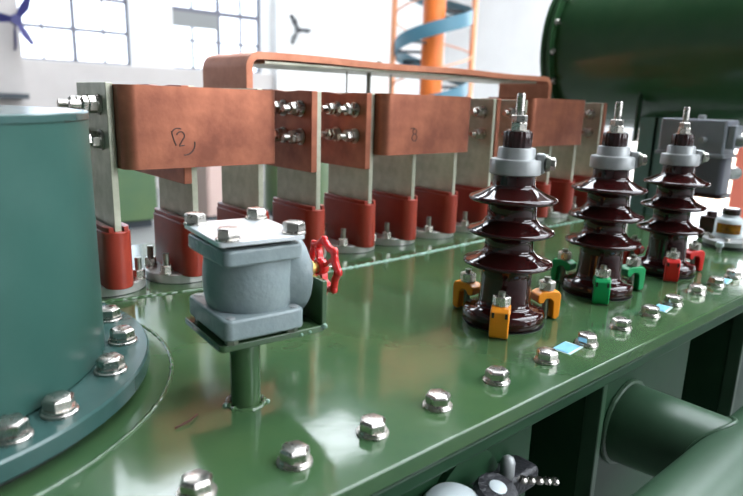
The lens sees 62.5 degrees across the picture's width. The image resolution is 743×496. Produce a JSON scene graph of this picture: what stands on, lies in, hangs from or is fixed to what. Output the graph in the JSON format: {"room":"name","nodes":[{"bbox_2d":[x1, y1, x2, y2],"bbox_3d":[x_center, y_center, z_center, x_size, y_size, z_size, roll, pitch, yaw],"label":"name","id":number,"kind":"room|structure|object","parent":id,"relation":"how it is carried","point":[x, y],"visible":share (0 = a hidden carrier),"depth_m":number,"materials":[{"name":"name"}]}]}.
{"room":"factory hall","nodes":[
{"label":"factory hall","id":0,"kind":"room"},
{"bbox_2d":[0,0,26,105],"bbox_3d":[-6.137,-4.683,9.131,1.260,8.100,0.400,-10,18,-40],"label":"trim","id":1,"kind":"structure","parent":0,"point":[12,80],"depth_m":9.69,"materials":[{"name":"paint"}]},
{"bbox_2d":[0,93,29,98],"bbox_3d":[-5.922,-2.343,9.396,1.120,0.080,0.395,-10,18,-40],"label":"wall ledge","id":2,"kind":"object","parent":1,"relation":"attached to","point":[2,95],"visible":1,"depth_m":9.47,"materials":[{"name":"grey"}]},
{"bbox_2d":[0,0,34,49],"bbox_3d":[-5.585,-3.479,9.416,0.650,0.812,0.334,-10,18,-40],"label":"wall fan","id":3,"kind":"object","parent":1,"relation":"attached to","point":[15,19],"visible":1,"depth_m":9.40,"materials":[{"name":"blue paint"}]},
{"bbox_2d":[24,0,446,94],"bbox_3d":[-5.974,-4.872,9.945,21.000,8.100,0.250,-10,18,-40],"label":"wall","id":4,"kind":"structure","parent":0,"point":[360,30],"depth_m":14.24,"materials":[{"name":"white paint"}]},
{"bbox_2d":[22,0,130,64],"bbox_3d":[-5.449,-5.259,10.277,2.520,4.070,0.060,-10,18,-40],"label":"window","id":5,"kind":"structure","parent":4,"relation":"in","point":[73,29],"depth_m":10.88,"materials":[{"name":"grey metal"}]},
{"bbox_2d":[23,59,272,188],"bbox_3d":[-8.048,-1.666,8.702,15.440,2.315,0.098,-10,18,-40],"label":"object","id":6,"kind":"structure","parent":4,"relation":"attached to","point":[46,82],"depth_m":10.90,"materials":[{"name":"paint"}]},
{"bbox_2d":[172,0,259,72],"bbox_3d":[-3.119,-5.654,12.244,1.970,4.070,0.080,-10,18,-40],"label":"window","id":7,"kind":"structure","parent":4,"relation":"in","point":[191,17],"depth_m":12.35,"materials":[{"name":"grey metal"}]},
{"bbox_2d":[270,0,296,90],"bbox_3d":[-1.881,-5.496,13.101,0.500,8.100,0.250,-10,18,-40],"label":"trim","id":8,"kind":"structure","parent":4,"relation":"attached to","point":[285,80],"depth_m":13.20,"materials":[{"name":"white paint"}]},
{"bbox_2d":[283,10,313,48],"bbox_3d":[-1.667,-4.772,13.414,0.816,0.816,0.372,-10,18,-40],"label":"wall fan","id":9,"kind":"object","parent":4,"relation":"attached to","point":[298,29],"visible":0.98,"depth_m":13.30,"materials":[{"name":"black paint"}]},
{"bbox_2d":[130,151,736,244],"bbox_3d":[4.533,-1.420,14.626,42.000,0.140,44.000,-10,18,-40],"label":"floor","id":10,"kind":"structure","parent":0,"point":[143,235],"depth_m":10.87,"materials":[{"name":"concrete"}]},
{"bbox_2d":[118,168,156,228],"bbox_3d":[-3.669,-0.848,8.470,1.110,1.100,0.970,-10,18,-40],"label":"transformer","id":11,"kind":"object","parent":10,"relation":"on","point":[137,190],"visible":0.11,"depth_m":8.33,"materials":[{"name":"green paint"}]},
{"bbox_2d":[197,166,221,219],"bbox_3d":[-2.402,-1.054,9.391,0.500,1.150,0.520,-10,18,-40],"label":"base cabinet","id":12,"kind":"object","parent":10,"relation":"on","point":[209,179],"visible":0.19,"depth_m":9.16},
{"bbox_2d":[264,163,327,215],"bbox_3d":[-1.163,-1.358,9.818,1.100,1.620,1.100,-10,18,-40],"label":"tank","id":13,"kind":"object","parent":10,"relation":"on","point":[270,172],"visible":0.09,"depth_m":9.55,"materials":[{"name":"metal"}]},
{"bbox_2d":[389,0,478,97],"bbox_3d":[0.826,-2.852,8.189,1.080,5.400,1.079,-10,18,-40],"label":"spiral staircase","id":14,"kind":"structure","parent":10,"relation":"on","point":[435,24],"depth_m":8.10,"materials":[{"name":"metal"}]},
{"bbox_2d":[370,304,742,495],"bbox_3d":[-0.154,0.809,1.154,2.540,1.482,0.898,-10,18,-40],"label":"tank","id":15,"kind":"object","parent":10,"relation":"on","point":[702,367],"visible":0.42,"depth_m":0.88,"materials":[{"name":"green metal"}]},
{"bbox_2d":[0,213,742,495],"bbox_3d":[-0.127,0.077,0.982,2.550,0.022,0.909,-10,18,-40],"label":"cover","id":16,"kind":"object","parent":15,"relation":"on","point":[395,333],"visible":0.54,"depth_m":0.69,"materials":[{"name":"green metal"}]},
{"bbox_2d":[0,105,149,486],"bbox_3d":[-0.500,0.011,0.575,0.536,0.282,0.536,-10,18,-40],"label":"turret","id":17,"kind":"object","parent":16,"relation":"on","point":[70,359],"visible":1,"depth_m":0.53,"materials":[{"name":"teal paint"}]},
{"bbox_2d":[76,82,145,297],"bbox_3d":[-0.417,-0.092,0.943,0.122,0.316,0.123,3,13,7],"label":"bushing","id":18,"kind":"object","parent":16,"relation":"on","point":[118,277],"visible":0.56,"depth_m":0.91,"materials":[{"name":"metal"}]},
{"bbox_2d":[57,84,274,169],"bbox_3d":[-0.318,-0.195,0.972,0.303,0.118,0.158,-10,18,-40],"label":"busbar","id":19,"kind":"object","parent":18,"relation":"attached to","point":[157,127],"visible":0.89,"depth_m":0.91,"materials":[{"name":"metal"}]},
{"bbox_2d":[144,85,202,283],"bbox_3d":[-0.325,-0.108,1.022,0.122,0.316,0.123,3,13,7],"label":"bushing","id":20,"kind":"object","parent":16,"relation":"on","point":[174,262],"visible":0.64,"depth_m":1.01,"materials":[{"name":"metal"}]},
{"bbox_2d":[132,84,191,183],"bbox_3d":[-0.368,-0.192,1.007,0.051,0.152,0.211,-10,18,-40],"label":"strap","id":21,"kind":"object","parent":20,"relation":"attached to","point":[180,175],"visible":0.09,"depth_m":0.98,"materials":[{"name":"metal"}]},
{"bbox_2d":[175,414,197,428],"bbox_3d":[-0.173,0.163,0.578,0.006,0.003,0.030,8,15,26],"label":"straw","id":22,"kind":"object","parent":16,"relation":"on","point":[193,417],"visible":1,"depth_m":0.57,"materials":[{"name":"brown"}]},
{"bbox_2d":[176,469,216,495],"bbox_3d":[-0.136,0.184,0.475,0.031,0.014,0.031,7,14,20],"label":"bolt","id":23,"kind":"object","parent":16,"relation":"on","point":[197,482],"visible":1,"depth_m":0.47,"materials":[{"name":"metal"}]},
{"bbox_2d":[176,484,216,495],"bbox_3d":[-0.136,0.190,0.476,0.031,0.002,0.031,7,14,20],"label":"washer","id":24,"kind":"object","parent":23,"relation":"in","point":[184,489],"depth_m":0.47,"materials":[{"name":"metal"}]},
{"bbox_2d":[178,482,215,495],"bbox_3d":[-0.136,0.187,0.476,0.028,0.003,0.028,0,14,-8],"label":"washer","id":25,"kind":"object","parent":23,"relation":"in","point":[186,488],"depth_m":0.47,"materials":[{"name":"metal"}]},
{"bbox_2d":[217,88,268,219],"bbox_3d":[-0.234,-0.123,1.099,0.122,0.316,0.123,3,13,7],"label":"bushing","id":26,"kind":"object","parent":16,"relation":"on","point":[242,185],"visible":0.14,"depth_m":1.09,"materials":[{"name":"metal"}]},
{"bbox_2d":[185,274,327,411],"bbox_3d":[-0.122,0.089,0.643,0.116,0.123,0.104,-8,16,-35],"label":"pedestal","id":27,"kind":"object","parent":16,"relation":"on","point":[245,366],"visible":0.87,"depth_m":0.61,"materials":[{"name":"green paint"}]},
{"bbox_2d":[183,206,342,345],"bbox_3d":[-0.106,0.021,0.630,0.144,0.112,0.107,-8,16,-35],"label":"valve","id":28,"kind":"object","parent":27,"relation":"on","point":[258,271],"visible":0.98,"depth_m":0.58,"materials":[{"name":"blue paint"}]},
{"bbox_2d":[276,440,312,472],"bbox_3d":[-0.065,0.175,0.520,0.031,0.014,0.031,11,16,34],"label":"bolt","id":29,"kind":"object","parent":16,"relation":"on","point":[294,456],"visible":1,"depth_m":0.51,"materials":[{"name":"metal"}]},
{"bbox_2d":[276,456,312,472],"bbox_3d":[-0.065,0.181,0.521,0.031,0.002,0.031,11,16,34],"label":"washer","id":30,"kind":"object","parent":29,"relation":"in","point":[292,464],"depth_m":0.51,"materials":[{"name":"metal"}]},
{"bbox_2d":[278,454,310,468],"bbox_3d":[-0.065,0.179,0.521,0.028,0.003,0.028,1,13,-5],"label":"washer","id":31,"kind":"object","parent":29,"relation":"in","point":[285,461],"depth_m":0.51,"materials":[{"name":"metal"}]},
{"bbox_2d":[272,91,326,260],"bbox_3d":[-0.142,-0.139,1.177,0.122,0.316,0.123,3,13,7],"label":"bushing","id":32,"kind":"object","parent":16,"relation":"on","point":[298,192],"visible":0.38,"depth_m":1.15,"materials":[{"name":"metal"}]},
{"bbox_2d":[262,89,317,172],"bbox_3d":[-0.212,-0.234,1.191,0.051,0.146,0.291,-10,18,-40],"label":"strap","id":33,"kind":"object","parent":32,"relation":"attached to","point":[295,111],"visible":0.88,"depth_m":1.12,"materials":[{"name":"metal"}]},
{"bbox_2d":[203,51,551,98],"bbox_3d":[0.090,-0.378,1.629,1.060,0.206,0.190,-10,18,-40],"label":"bar","id":34,"kind":"object","parent":33,"relation":"attached to","point":[234,70],"visible":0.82,"depth_m":1.40,"materials":[{"name":"metal"}]},
{"bbox_2d":[324,93,376,253],"bbox_3d":[-0.046,-0.155,1.259,0.122,0.316,0.123,3,13,7],"label":"bushing","id":35,"kind":"object","parent":16,"relation":"on","point":[349,205],"visible":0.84,"depth_m":1.24,"materials":[{"name":"metal"}]},
{"bbox_2d":[321,92,371,168],"bbox_3d":[-0.089,-0.243,1.244,0.051,0.146,0.211,-10,18,-40],"label":"strap","id":36,"kind":"object","parent":35,"relation":"attached to","point":[346,117],"visible":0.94,"depth_m":1.21,"materials":[{"name":"metal"}]},
{"bbox_2d":[356,413,388,441],"bbox_3d":[0.001,0.165,0.570,0.031,0.014,0.031,11,16,33],"label":"bolt","id":37,"kind":"object","parent":16,"relation":"on","point":[372,427],"visible":1,"depth_m":0.56,"materials":[{"name":"metal"}]},
{"bbox_2d":[356,427,388,441],"bbox_3d":[0.001,0.171,0.571,0.031,0.002,0.031,11,16,33],"label":"washer","id":38,"kind":"object","parent":37,"relation":"in","point":[373,434],"depth_m":0.56,"materials":[{"name":"metal"}]},
{"bbox_2d":[357,425,387,438],"bbox_3d":[0.001,0.169,0.571,0.028,0.003,0.028,13,17,38],"label":"washer","id":39,"kind":"object","parent":37,"relation":"in","point":[363,431],"depth_m":0.56,"materials":[{"name":"metal"}]},
{"bbox_2d":[372,154,417,245],"bbox_3d":[0.044,-0.171,1.335,0.122,0.316,0.123,3,13,7],"label":"bushing","id":40,"kind":"object","parent":16,"relation":"on","point":[393,179],"visible":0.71,"depth_m":1.32,"materials":[{"name":"metal"}]},
{"bbox_2d":[414,153,457,238],"bbox_3d":[0.142,-0.188,1.418,0.122,0.316,0.123,3,13,7],"label":"bushing","id":41,"kind":"object","parent":16,"relation":"on","point":[435,174],"visible":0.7,"depth_m":1.40,"materials":[{"name":"metal"}]},
{"bbox_2d":[372,93,470,155],"bbox_3d":[0.073,-0.266,1.306,0.258,0.117,0.154,-10,18,-40],"label":"busbar","id":42,"kind":"object","parent":41,"relation":"attached to","point":[404,124],"visible":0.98,"depth_m":1.23,"materials":[{"name":"metal"}]},
{"bbox_2d":[422,389,452,412],"bbox_3d":[0.068,0.154,0.625,0.031,0.014,0.031,0,14,-9],"label":"bolt","id":43,"kind":"object","parent":16,"relation":"on","point":[436,400],"visible":1,"depth_m":0.62,"materials":[{"name":"metal"}]},
{"bbox_2d":[422,401,452,412],"bbox_3d":[0.068,0.160,0.626,0.031,0.002,0.031,0,14,-9],"label":"washer","id":44,"kind":"object","parent":43,"relation":"in","point":[432,406],"depth_m":0.61,"materials":[{"name":"metal"}]},
{"bbox_2d":[424,400,451,410],"bbox_3d":[0.068,0.158,0.625,0.028,0.003,0.028,1,13,-3],"label":"washer","id":45,"kind":"object","parent":43,"relation":"in","point":[430,405],"depth_m":0.61,"materials":[{"name":"metal"}]},
{"bbox_2d":[455,98,496,232],"bbox_3d":[0.237,-0.204,1.499,0.122,0.316,0.123,3,13,7],"label":"bushing","id":46,"kind":"object","parent":16,"relation":"on","point":[473,174],"visible":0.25,"depth_m":1.47,"materials":[{"name":"metal"}]},
{"bbox_2d":[469,98,500,156],"bbox_3d":[0.208,-0.293,1.496,0.062,0.146,0.211,-10,18,-40],"label":"strap","id":47,"kind":"object","parent":46,"relation":"attached to","point":[481,112],"visible":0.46,"depth_m":1.43,"materials":[{"name":"metal"}]},
{"bbox_2d":[483,365,510,386],"bbox_3d":[0.141,0.142,0.686,0.031,0.014,0.031,3,13,6],"label":"bolt","id":48,"kind":"object","parent":16,"relation":"on","point":[496,376],"visible":1,"depth_m":0.68,"materials":[{"name":"metal"}]},
{"bbox_2d":[483,376,510,386],"bbox_3d":[0.140,0.148,0.687,0.031,0.002,0.031,3,13,6],"label":"washer","id":49,"kind":"object","parent":48,"relation":"in","point":[496,381],"depth_m":0.67,"materials":[{"name":"metal"}]},
{"bbox_2d":[484,375,509,384],"bbox_3d":[0.141,0.146,0.687,0.028,0.003,0.028,-3,14,-21],"label":"washer","id":50,"kind":"object","parent":48,"relation":"in","point":[488,379],"depth_m":0.67,"materials":[{"name":"metal"}]},
{"bbox_2d":[453,93,560,338],"bbox_3d":[0.188,-0.053,0.857,0.157,0.318,0.147,-10,18,-40],"label":"bushing","id":51,"kind":"object","parent":16,"relation":"on","point":[503,306],"visible":1,"depth_m":0.82,"materials":[{"name":"red ceramic"}]},
{"bbox_2d":[508,129,529,131],"bbox_3d":[0.197,-0.158,0.822,0.029,0.002,0.029,-4,14,-21],"label":"washer","id":52,"kind":"object","parent":51,"relation":"in","point":[509,130],"depth_m":0.81,"materials":[{"name":"metal"}]},
{"bbox_2d":[545,154,550,172],"bbox_3d":[0.237,-0.113,0.824,0.006,0.025,0.025,4,14,10],"label":"washer","id":53,"kind":"object","parent":51,"relation":"in","point":[547,158],"depth_m":0.81,"materials":[{"name":"metal"}]},
{"bbox_2d":[490,100,527,185],"bbox_3d":[0.329,-0.220,1.577,0.122,0.316,0.123,3,13,7],"label":"bushing","id":54,"kind":"object","parent":16,"relation":"on","point":[505,122],"visible":0.02,"depth_m":1.54,"materials":[{"name":"metal"}]},
{"bbox_2d":[532,146,551,221],"bbox_3d":[0.422,-0.235,1.656,0.122,0.316,0.123,3,13,7],"label":"bushing","id":55,"kind":"object","parent":16,"relation":"on","point":[543,183],"visible":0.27,"depth_m":1.62,"materials":[{"name":"metal"}]},
{"bbox_2d":[533,346,559,365],"bbox_3d":[0.213,0.130,0.744,0.031,0.014,0.031,10,15,29],"label":"bolt","id":56,"kind":"object","parent":16,"relation":"on","point":[547,356],"visible":1,"depth_m":0.74,"materials":[{"name":"metal"}]},
{"bbox_2d":[533,356,559,365],"bbox_3d":[0.213,0.136,0.746,0.031,0.002,0.031,9,15,29],"label":"washer","id":57,"kind":"object","parent":56,"relation":"in","point":[543,360],"depth_m":0.73,"materials":[{"name":"metal"}]},
{"bbox_2d":[535,355,558,363],"bbox_3d":[0.213,0.134,0.745,0.028,0.003,0.028,-6,16,-31],"label":"washer","id":58,"kind":"object","parent":56,"relation":"in","point":[540,359],"depth_m":0.73,"materials":[{"name":"metal"}]},
{"bbox_2d":[546,145,575,217],"bbox_3d":[0.511,-0.251,1.732,0.122,0.316,0.123,3,13,7],"label":"bushing","id":59,"kind":"object","parent":16,"relation":"on","point":[561,179],"visible":0.4,"depth_m":1.70,"materials":[{"name":"metal"}]},
{"bbox_2d":[488,97,584,146],"bbox_3d":[0.421,-0.333,1.611,0.302,0.118,0.137,-10,18,-40],"label":"connector","id":60,"kind":"object","parent":59,"relation":"attached to","point":[552,122],"visible":0.59,"depth_m":1.56,"materials":[{"name":"metal"}]},
{"bbox_2d":[554,341,582,354],"bbox_3d":[0.252,0.128,0.787,0.025,0.002,0.038,14,18,42],"label":"sticker","id":61,"kind":"object","parent":16,"relation":"on","point":[566,347],"visible":0.89,"depth_m":0.78,"materials":[{"name":"teal paper"}]},
{"bbox_2d":[574,331,598,347],"bbox_3d":[0.282,0.119,0.802,0.031,0.014,0.031,-10,18,-41],"label":"bolt","id":62,"kind":"object","parent":16,"relation":"on","point":[586,339],"visible":1,"depth_m":0.79,"materials":[{"name":"metal"}]},
{"bbox_2d":[574,340,598,347],"bbox_3d":[0.282,0.125,0.804,0.031,0.002,0.031,-10,18,-41],"label":"washer","id":63,"kind":"object","parent":62,"relation":"in","point":[584,343],"depth_m":0.79,"materials":[{"name":"metal"}]},
{"bbox_2d":[575,338,597,345],"bbox_3d":[0.282,0.122,0.803,0.028,0.003,0.028,13,18,40],"label":"washer","id":64,"kind":"object","parent":62,"relation":"in","point":[578,341],"depth_m":0.79,"materials":[{"name":"metal"}]},
{"bbox_2d":[572,103,603,208],"bbox_3d":[0.603,-0.266,1.810,0.122,0.316,0.123,3,13,7],"label":"bushing","id":65,"kind":"object","parent":16,"relation":"on","point":[582,171],"visible":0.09,"depth_m":1.77,"materials":[{"name":"metal"}]},
{"bbox_2d":[582,103,606,144],"bbox_3d":[0.547,-0.364,1.836,0.062,0.146,0.291,-10,18,-40],"label":"strap","id":66,"kind":"object","parent":65,"relation":"attached to","point":[588,132],"visible":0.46,"depth_m":1.74,"materials":[{"name":"metal"}]},
{"bbox_2d":[550,101,647,304],"bbox_3d":[0.381,-0.082,1.013,0.154,0.313,0.145,-10,18,-40],"label":"bushing","id":67,"kind":"object","parent":16,"relation":"on","point":[603,240],"visible":1,"depth_m":0.98,"materials":[{"name":"red ceramic"}]},
{"bbox_2d":[637,152,642,167],"bbox_3d":[0.429,-0.141,0.981,0.006,0.025,0.025,4,14,10],"label":"washer","id":68,"kind":"object","parent":67,"relation":"in","point":[639,155],"depth_m":0.97,"materials":[{"name":"metal"}]},
{"bbox_2d":[609,316,632,331],"bbox_3d":[0.353,0.106,0.865,0.031,0.014,0.031,6,14,18],"label":"bolt","id":69,"kind":"object","parent":16,"relation":"on","point":[618,323],"visible":1,"depth_m":0.86,"materials":[{"name":"metal"}]},
{"bbox_2d":[609,324,632,331],"bbox_3d":[0.353,0.112,0.866,0.031,0.002,0.031,6,14,18],"label":"washer","id":70,"kind":"object","parent":69,"relation":"in","point":[618,327],"depth_m":0.85,"materials":[{"name":"metal"}]},
{"bbox_2d":[610,323,631,329],"bbox_3d":[0.353,0.110,0.866,0.028,0.003,0.028,0,14,-9],"label":"washer","id":71,"kind":"object","parent":69,"relation":"in","point":[615,326],"depth_m":0.85,"materials":[{"name":"metal"}]},
{"bbox_2d":[639,304,660,317],"bbox_3d":[0.421,0.094,0.924,0.031,0.014,0.031,4,14,8],"label":"bolt","id":72,"kind":"object","parent":16,"relation":"on","point":[647,310],"visible":1,"depth_m":0.92,"materials":[{"name":"metal"}]},
{"bbox_2d":[639,311,660,317],"bbox_3d":[0.421,0.100,0.925,0.031,0.002,0.031,4,14,8],"label":"washer","id":73,"kind":"object","parent":72,"relation":"in","point":[649,314],"depth_m":0.91,"materials":[{"name":"metal"}]},
{"bbox_2d":[640,310,659,316],"bbox_3d":[0.421,0.098,0.925,0.028,0.003,0.028,8,15,24],"label":"washer","id":74,"kind":"object","parent":72,"relation":"in","point":[645,313],"depth_m":0.91,"materials":[{"name":"metal"}]},
{"bbox_2d":[656,304,672,312],"bbox_3d":[0.455,0.094,0.957,0.022,0.002,0.036,13,17,39],"label":"sticker","id":75,"kind":"object","parent":16,"relation":"on","point":[663,308],"visible":0.71,"depth_m":0.96,"materials":[{"name":"teal paper"}]},
{"bbox_2d":[623,107,710,281],"bbox_3d":[0.560,-0.107,1.151,0.149,0.309,0.139,-10,18,-40],"label":"bushing","id":76,"kind":"object","parent":16,"relation":"on","point":[670,226],"visible":0.94,"depth_m":1.12,"materials":[{"name":"red ceramic"}]},
{"bbox_2d":[701,151,705,163],"bbox_3d":[0.608,-0.167,1.125,0.006,0.024,0.024,2,13,3],"label":"washer","id":77,"kind":"object","parent":76,"relation":"in","point":[703,154],"depth_m":1.12,"materials":[{"name":"metal"}]},
{"bbox_2d":[662,293,683,306],"bbox_3d":[0.483,0.083,0.980,0.031,0.014,0.031,8,15,23],"label":"bolt","id":78,"kind":"object","parent":16,"relation":"on","point":[674,300],"visible":1,"depth_m":0.97,"materials":[{"name":"metal"}]},
{"bbox_2d":[662,301,683,306],"bbox_3d":[0.483,0.089,0.982,0.031,0.002,0.031,8,15,23],"label":"washer","id":79,"kind":"object","parent":78,"relation":"attached to","point":[670,303],"depth_m":0.97,"materials":[{"name":"metal"}]},
{"bbox_2d":[663,300,682,305],"bbox_3d":[0.483,0.086,0.981,0.028,0.003,0.028,9,15,28],"label":"washer","id":80,"kind":"object","parent":78,"relation":"attached to","point":[667,302],"depth_m":0.97,"materials":[{"name":"metal"}]},
{"bbox_2d":[687,283,706,295],"bbox_3d":[0.556,0.070,1.044,0.031,0.014,0.031,10,16,32],"label":"bolt","id":81,"kind":"object","parent":16,"relation":"on","point":[695,288],"visible":1,"depth_m":1.03,"materials":[{"name":"metal"}]},
{"bbox_2d":[687,290,706,295],"bbox_3d":[0.556,0.076,1.045,0.031,0.002,0.031,10,16,32],"label":"washer","id":82,"kind":"object","parent":81,"relation":"in","point":[695,292],"depth_m":1.03,"materials":[{"name":"metal"}]},
{"bbox_2d":[688,289,705,293],"bbox_3d":[0.556,0.073,1.045,0.028,0.003,0.028,0,13,-6],"label":"washer","id":83,"kind":"object","parent":81,"relation":"in","point":[692,291],"depth_m":1.03,"materials":[{"name":"metal"}]},
{"bbox_2d":[655,115,742,198],"bbox_3d":[0.949,-0.259,1.699,0.287,0.214,0.218,-10,18,-40],"label":"gas relay","id":84,"kind":"object","parent":16,"relation":"on","point":[717,138],"visible":0.73,"depth_m":1.60,"materials":[{"name":"grey paint"}]},
{"bbox_2d":[697,211,717,237],"bbox_3d":[0.831,-0.057,1.502,0.040,0.066,0.040,-10,18,-40],"label":"cable box","id":85,"kind":"object","parent":16,"relation":"on","point":[707,221],"visible":0.67,"depth_m":1.49,"materials":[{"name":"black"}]},
{"bbox_2d":[706,276,725,286],"bbox_3d":[0.618,0.059,1.096,0.031,0.014,0.031,4,14,8],"label":"bolt","id":86,"kind":"object","parent":16,"relation":"on","point":[715,281],"visible":1,"depth_m":1.09,"materials":[{"name":"metal"}]},
{"bbox_2d":[707,281,724,285],"bbox_3d":[0.618,0.063,1.097,0.028,0.003,0.028,3,13,3],"label":"washer","id":87,"kind":"object","parent":86,"relation":"in","point":[711,283],"depth_m":1.09,"materials":[{"name":"metal"}]},
{"bbox_2d":[715,241,723,252],"bbox_3d":[0.770,-0.003,1.355,0.018,0.024,0.018,-10,18,-40],"label":"screw","id":88,"kind":"object","parent":16,"relation":"on","point":[719,244],"visible":1,"depth_m":1.35,"materials":[{"name":"grey metal"}]},
{"bbox_2d":[702,207,742,250],"bbox_3d":[0.821,-0.047,1.407,0.100,0.090,0.100,-10,18,-40],"label":"valve","id":89,"kind":"object","parent":16,"relation":"on","point":[728,227],"visible":0.98,"depth_m":1.38,"materials":[{"name":"white metal"}]},
{"bbox_2d":[724,278,731,283],"bbox_3d":[0.649,0.060,1.125,0.020,0.002,0.040,13,17,39],"label":"sticker","id":90,"kind":"object","parent":16,"relation":"on","point":[727,281],"visible":0.43,"depth_m":1.12,"materials":[{"name":"teal paper"}]},
{"bbox_2d":[724,268,742,278],"bbox_3d":[0.682,0.048,1.153,0.031,0.014,0.031,0,13,-7],"label":"bolt","id":91,"kind":"object","parent":16,"relation":"on","point":[732,273],"visible":1,"depth_m":1.14,"materials":[{"name":"metal"}]},
{"bbox_2d":[725,273,741,277],"bbox_3d":[0.682,0.051,1.154,0.028,0.003,0.028,2,13,-1],"label":"washer","id":92,"kind":"object","parent":91,"relation":"in","point":[729,275],"depth_m":1.14,"materials":[{"name":"metal"}]},
{"bbox_2d":[423,454,559,495],"bbox_3d":[0.123,0.263,0.657,0.190,0.060,0.084,-10,18,-40],"label":"valve","id":93,"kind":"object","parent":15,"relation":"attached to","point":[514,475],"visible":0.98,"depth_m":0.65,"materials":[{"name":"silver metal"}]},
{"bbox_2d":[600,379,742,495],"bbox_3d":[0.646,0.250,1.003,1.800,0.134,0.234,-10,18,-40],"label":"pipe","id":94,"kind":"object","parent":15,"relation":"attached to","point":[688,449],"visible":0.94,"depth_m":0.82,"materials":[{"name":"green metal"}]},
{"bbox_2d":[540,0,742,215],"bbox_3d":[1.347,0.264,1.840,0.584,2.272,1.785,-10,18,-40],"label":"tank","id":95,"kind":"object","parent":10,"relation":"on","point":[658,58],"visible":0.63,"depth_m":1.90,"materials":[{"name":"green metal"}]},
{"bbox_2d":[728,147,742,218],"bbox_3d":[3.570,-0.021,4.983,0.240,1.550,1.440,-10,18,-40],"label":"frame","id":96,"kind":"object","parent":10,"relation":"on","point":[736,191],"visible":0.02,"depth_m":5.27,"materials":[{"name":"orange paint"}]},
{"bbox_2d":[443,0,638,180],"bbox_3d":[9.006,-4.177,9.002,0.250,8.100,21.000,-10,18,-40],"label":"wall","id":97,"kind":"structure","parent":0,"point":[509,32],"depth_m":15.32,"materials":[{"name":"white paint"}]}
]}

